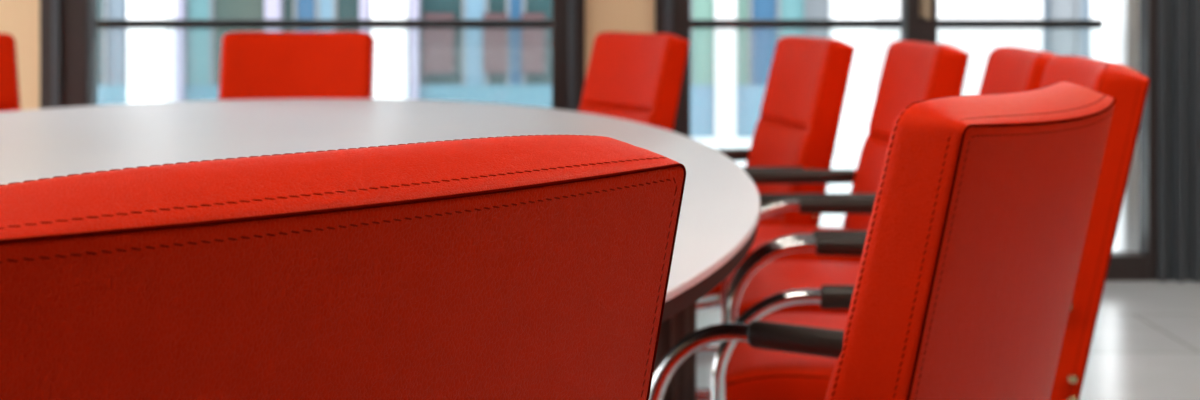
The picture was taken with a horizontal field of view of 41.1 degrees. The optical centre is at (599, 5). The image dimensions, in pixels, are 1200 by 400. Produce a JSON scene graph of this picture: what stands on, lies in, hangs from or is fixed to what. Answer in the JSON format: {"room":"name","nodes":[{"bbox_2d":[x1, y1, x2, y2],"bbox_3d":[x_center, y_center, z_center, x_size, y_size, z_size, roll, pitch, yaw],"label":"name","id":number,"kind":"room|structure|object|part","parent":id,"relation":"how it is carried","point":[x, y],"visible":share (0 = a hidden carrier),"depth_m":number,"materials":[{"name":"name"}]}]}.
{"room":"conference room","nodes":[
{"label":"conference room","id":0,"kind":"room"},
{"bbox_2d":[0,0,654,109],"bbox_3d":[-0.925,-0.385,6.190,7.350,2.850,0.220,0,0,0],"label":"wall","id":1,"kind":"structure","parent":0,"point":[20,19],"depth_m":6.08,"materials":[{"name":"beige paint"}]},
{"bbox_2d":[40,0,584,111],"bbox_3d":[-1.089,-0.185,6.099,2.063,2.450,0.142,0,0,0],"label":"window","id":2,"kind":"structure","parent":1,"relation":"in","point":[68,28],"depth_m":6.05,"materials":[{"name":"brown metal"}]},
{"bbox_2d":[655,0,1167,281],"bbox_3d":[1.179,-0.185,6.069,1.941,2.450,0.203,0,0,0],"label":"window","id":3,"kind":"structure","parent":1,"relation":"in","point":[918,17],"depth_m":6.05,"materials":[{"name":"brown metal"}]},
{"bbox_3d":[0.750,-0.188,6.113,0.817,2.265,0.006,0,0,0],"label":"pane","id":4,"kind":"part","parent":3,"relation":"part of","materials":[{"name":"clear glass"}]},
{"bbox_3d":[1.224,-0.035,6.001,0.040,0.170,0.068,0,0,0],"label":"handle","id":5,"kind":"part","parent":3,"relation":"part of","materials":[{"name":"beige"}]},
{"bbox_3d":[1.675,-0.188,6.113,0.804,2.265,0.006,0,0,0],"label":"pane","id":6,"kind":"part","parent":3,"relation":"part of","materials":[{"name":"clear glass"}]},
{"bbox_2d":[1168,0,1199,281],"bbox_3d":[2.240,-0.185,6.105,0.180,2.450,0.190,0,0,0],"label":"curtain","id":7,"kind":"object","parent":1,"relation":"attached to","point":[1183,15],"depth_m":6.04,"materials":[{"name":"grey fabric"}]},
{"bbox_2d":[696,280,1199,399],"bbox_3d":[-0.925,1.100,1.450,7.750,0.120,9.700,0,0,0],"label":"floor","id":8,"kind":"structure","parent":0,"point":[1145,345],"depth_m":4.92,"materials":[{"name":"grey tile"}]},
{"bbox_2d":[0,33,19,111],"bbox_3d":[-1.998,0.563,4.954,0.568,0.949,0.696,0,0,-37],"label":"armchair","id":9,"kind":"object","parent":8,"relation":"on","point":[9,86],"visible":0.3,"depth_m":5.26,"materials":[{"name":"red leather"}]},
{"bbox_2d":[219,31,374,99],"bbox_3d":[-1.047,0.563,5.280,0.568,0.949,0.696,0,0,0],"label":"armchair","id":10,"kind":"object","parent":8,"relation":"on","point":[254,65],"visible":0.36,"depth_m":5.51,"materials":[{"name":"red leather"}]},
{"bbox_2d":[0,135,685,399],"bbox_3d":[-0.353,0.561,1.148,0.674,0.952,0.568,0,0,43],"label":"armchair","id":11,"kind":"object","parent":8,"relation":"on","point":[523,267],"visible":1,"depth_m":0.90,"materials":[{"name":"red leather"}]},
{"bbox_2d":[0,99,759,399],"bbox_3d":[-0.880,0.670,3.015,2.290,0.740,4.350,0,0,0],"label":"conference table","id":12,"kind":"object","parent":8,"relation":"on","point":[719,216],"visible":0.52,"depth_m":3.60,"materials":[{"name":"grey laminate"}]},
{"bbox_3d":[0.080,0.672,3.080,0.210,0.675,0.207,0,0,0],"label":"leg","id":13,"kind":"part","parent":12,"relation":"part of","materials":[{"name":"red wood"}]},
{"bbox_2d":[578,32,688,131],"bbox_3d":[-0.112,0.563,5.209,0.696,0.949,0.568,0,0,-28],"label":"armchair","id":14,"kind":"object","parent":8,"relation":"on","point":[636,77],"visible":0.37,"depth_m":5.26,"materials":[{"name":"red leather"}]},
{"bbox_2d":[696,36,854,393],"bbox_3d":[0.334,0.563,4.507,0.696,0.949,0.568,0,0,-10],"label":"armchair","id":15,"kind":"object","parent":8,"relation":"on","point":[797,127],"visible":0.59,"depth_m":4.41,"materials":[{"name":"red leather"}]},
{"bbox_3d":[0.282,0.736,4.498,0.585,0.603,0.561,0,0,-9],"label":"tube frame","id":16,"kind":"part","parent":15,"relation":"part of","materials":[{"name":"silver metal"}]},
{"bbox_3d":[0.238,0.617,4.491,0.500,0.121,0.476,0,0,-10],"label":"seat","id":17,"kind":"part","parent":15,"relation":"part of","materials":[{"name":"red leather"}]},
{"bbox_3d":[0.561,0.366,4.545,0.233,0.555,0.520,0,0,-10],"label":"backrest","id":18,"kind":"part","parent":15,"relation":"part of","materials":[{"name":"red leather"}]},
{"bbox_2d":[696,40,969,399],"bbox_3d":[0.522,0.563,3.916,0.696,0.949,0.568,0,0,-3],"label":"armchair","id":19,"kind":"object","parent":8,"relation":"on","point":[912,71],"visible":0.39,"depth_m":4.00,"materials":[{"name":"red leather"}]},
{"bbox_3d":[0.469,0.736,3.913,0.585,0.603,0.561,0,0,-3],"label":"tube frame","id":20,"kind":"part","parent":19,"relation":"part of","materials":[{"name":"silver metal"}]},
{"bbox_3d":[0.238,0.688,3.903,0.103,0.020,0.552,0,0,-3],"label":"seat rail","id":21,"kind":"part","parent":19,"relation":"part of","materials":[{"name":"silver metal"}]},
{"bbox_3d":[0.424,0.617,3.911,0.500,0.121,0.476,0,0,-3],"label":"seat","id":22,"kind":"part","parent":19,"relation":"part of","materials":[{"name":"red leather"}]},
{"bbox_3d":[0.752,0.366,3.926,0.233,0.555,0.520,0,0,-3],"label":"backrest","id":23,"kind":"part","parent":19,"relation":"part of","materials":[{"name":"red leather"}]},
{"bbox_2d":[649,81,1115,399],"bbox_3d":[0.210,0.563,1.858,0.696,0.949,0.568,0,0,32],"label":"armchair","id":24,"kind":"object","parent":8,"relation":"on","point":[967,274],"visible":1,"depth_m":1.54,"materials":[{"name":"red leather"}]},
{"bbox_3d":[0.165,0.736,1.886,0.585,0.603,0.561,0,0,32],"label":"tube frame","id":25,"kind":"part","parent":24,"relation":"part of","materials":[{"name":"silver metal"}]},
{"bbox_3d":[0.404,0.366,1.734,0.233,0.555,0.520,0,0,32],"label":"backrest","id":26,"kind":"part","parent":24,"relation":"part of","materials":[{"name":"red leather"}]},
{"bbox_2d":[722,47,1057,322],"bbox_3d":[0.601,0.563,3.304,0.696,0.949,0.568,0,0,4],"label":"armchair","id":27,"kind":"object","parent":8,"relation":"on","point":[1008,69],"visible":0.2,"depth_m":3.33,"materials":[{"name":"red leather"}]},
{"bbox_3d":[0.548,0.736,3.308,0.585,0.603,0.561,0,0,4],"label":"tube frame","id":28,"kind":"part","parent":27,"relation":"part of","materials":[{"name":"silver metal"}]},
{"bbox_3d":[0.503,0.617,3.311,0.500,0.121,0.476,0,0,4],"label":"seat","id":29,"kind":"part","parent":27,"relation":"part of","materials":[{"name":"red leather"}]},
{"bbox_3d":[0.830,0.366,3.287,0.233,0.555,0.520,0,0,4],"label":"backrest","id":30,"kind":"part","parent":27,"relation":"part of","materials":[{"name":"red leather"}]},
{"bbox_2d":[710,56,1149,399],"bbox_3d":[0.544,0.563,2.698,0.696,0.949,0.568,0,0,7],"label":"armchair","id":31,"kind":"object","parent":8,"relation":"on","point":[740,370],"visible":0.42,"depth_m":2.45,"materials":[{"name":"red leather"}]},
{"bbox_3d":[0.492,0.736,2.705,0.585,0.603,0.561,0,0,7],"label":"tube frame","id":32,"kind":"part","parent":31,"relation":"part of","materials":[{"name":"silver metal"}]},
{"bbox_3d":[0.447,0.617,2.710,0.500,0.121,0.476,0,0,7],"label":"seat","id":33,"kind":"part","parent":31,"relation":"part of","materials":[{"name":"red leather"}]},
{"bbox_3d":[0.773,0.366,2.671,0.233,0.555,0.520,0,0,7],"label":"backrest","id":34,"kind":"part","parent":31,"relation":"part of","materials":[{"name":"red leather"}]},
{"label":"outside","id":35,"kind":"structure","parent":0,"visible":0},
{"bbox_2d":[690,137,1115,250],"bbox_3d":[0.000,1.125,18.150,32.000,0.130,23.700,0,0,0],"label":"ground","id":36,"kind":"structure","parent":35,"point":[842,158],"depth_m":10.98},
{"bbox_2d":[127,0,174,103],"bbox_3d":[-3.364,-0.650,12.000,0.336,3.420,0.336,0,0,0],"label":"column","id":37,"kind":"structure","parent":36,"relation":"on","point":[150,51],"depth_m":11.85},
{"bbox_2d":[97,19,551,27],"bbox_3d":[-1.090,0.557,6.440,2.120,1.006,0.050,0,0,0],"label":"balustrade","id":38,"kind":"object","parent":36,"relation":"on","point":[101,23],"visible":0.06,"depth_m":6.42,"materials":[{"name":"grey metal"}]},
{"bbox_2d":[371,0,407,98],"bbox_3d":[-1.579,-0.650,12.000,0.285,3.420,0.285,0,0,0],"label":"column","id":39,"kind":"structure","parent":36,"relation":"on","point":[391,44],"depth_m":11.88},
{"bbox_2d":[97,0,1089,137],"bbox_3d":[0.000,-2.450,13.850,18.000,7.020,2.300,0,0,0],"label":"office building","id":40,"kind":"structure","parent":36,"relation":"on","point":[730,68],"depth_m":12.95,"materials":[{"name":"grey"}]},
{"bbox_3d":[-1.300,0.300,12.925,0.244,0.480,0.050,0,0,0],"label":"spandrel panel","id":41,"kind":"part","parent":40,"relation":"part of","materials":[{"name":"red"}]},
{"bbox_3d":[-0.845,0.300,12.925,0.195,0.480,0.050,0,0,0],"label":"spandrel panel","id":42,"kind":"part","parent":40,"relation":"part of","materials":[{"name":"red"}]},
{"bbox_3d":[-0.540,0.300,12.925,0.187,0.480,0.050,0,0,0],"label":"spandrel panel","id":43,"kind":"part","parent":40,"relation":"part of","materials":[{"name":"red"}]},
{"bbox_3d":[2.186,-0.650,12.975,0.601,3.420,0.150,0,0,0],"label":"wall panel","id":44,"kind":"part","parent":40,"relation":"part of","materials":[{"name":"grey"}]},
{"bbox_3d":[3.010,-0.650,12.925,1.064,3.420,0.250,0,0,0],"label":"wall panel","id":45,"kind":"part","parent":40,"relation":"part of","materials":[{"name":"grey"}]},
{"bbox_2d":[830,0,874,148],"bbox_3d":[1.890,-0.650,12.000,0.345,3.420,0.345,0,0,0],"label":"column","id":46,"kind":"structure","parent":36,"relation":"on","point":[860,94],"depth_m":11.85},
{"bbox_2d":[690,19,1102,59],"bbox_3d":[1.100,0.557,6.440,1.840,1.006,0.050,0,0,0],"label":"balustrade","id":47,"kind":"object","parent":36,"relation":"on","point":[694,23],"visible":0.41,"depth_m":6.42,"materials":[{"name":"grey metal"}]},
{"bbox_3d":[1.100,0.072,6.440,1.840,0.036,0.050,0,0,0],"label":"handrail","id":48,"kind":"part","parent":47,"relation":"part of","materials":[{"name":"grey metal"}]},
{"bbox_3d":[1.100,0.502,6.440,1.840,0.835,0.012,0,0,0],"label":"glass panel","id":49,"kind":"part","parent":47,"relation":"part of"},
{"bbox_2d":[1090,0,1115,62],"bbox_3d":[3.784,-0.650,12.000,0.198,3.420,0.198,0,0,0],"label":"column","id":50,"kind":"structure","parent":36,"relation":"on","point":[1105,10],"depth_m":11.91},
{"bbox_2d":[1116,0,1138,251],"bbox_3d":[2.170,-0.250,6.450,0.140,2.620,0.140,0,0,0],"label":"post","id":51,"kind":"object","parent":36,"relation":"on","point":[1127,11],"visible":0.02,"depth_m":6.38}
]}

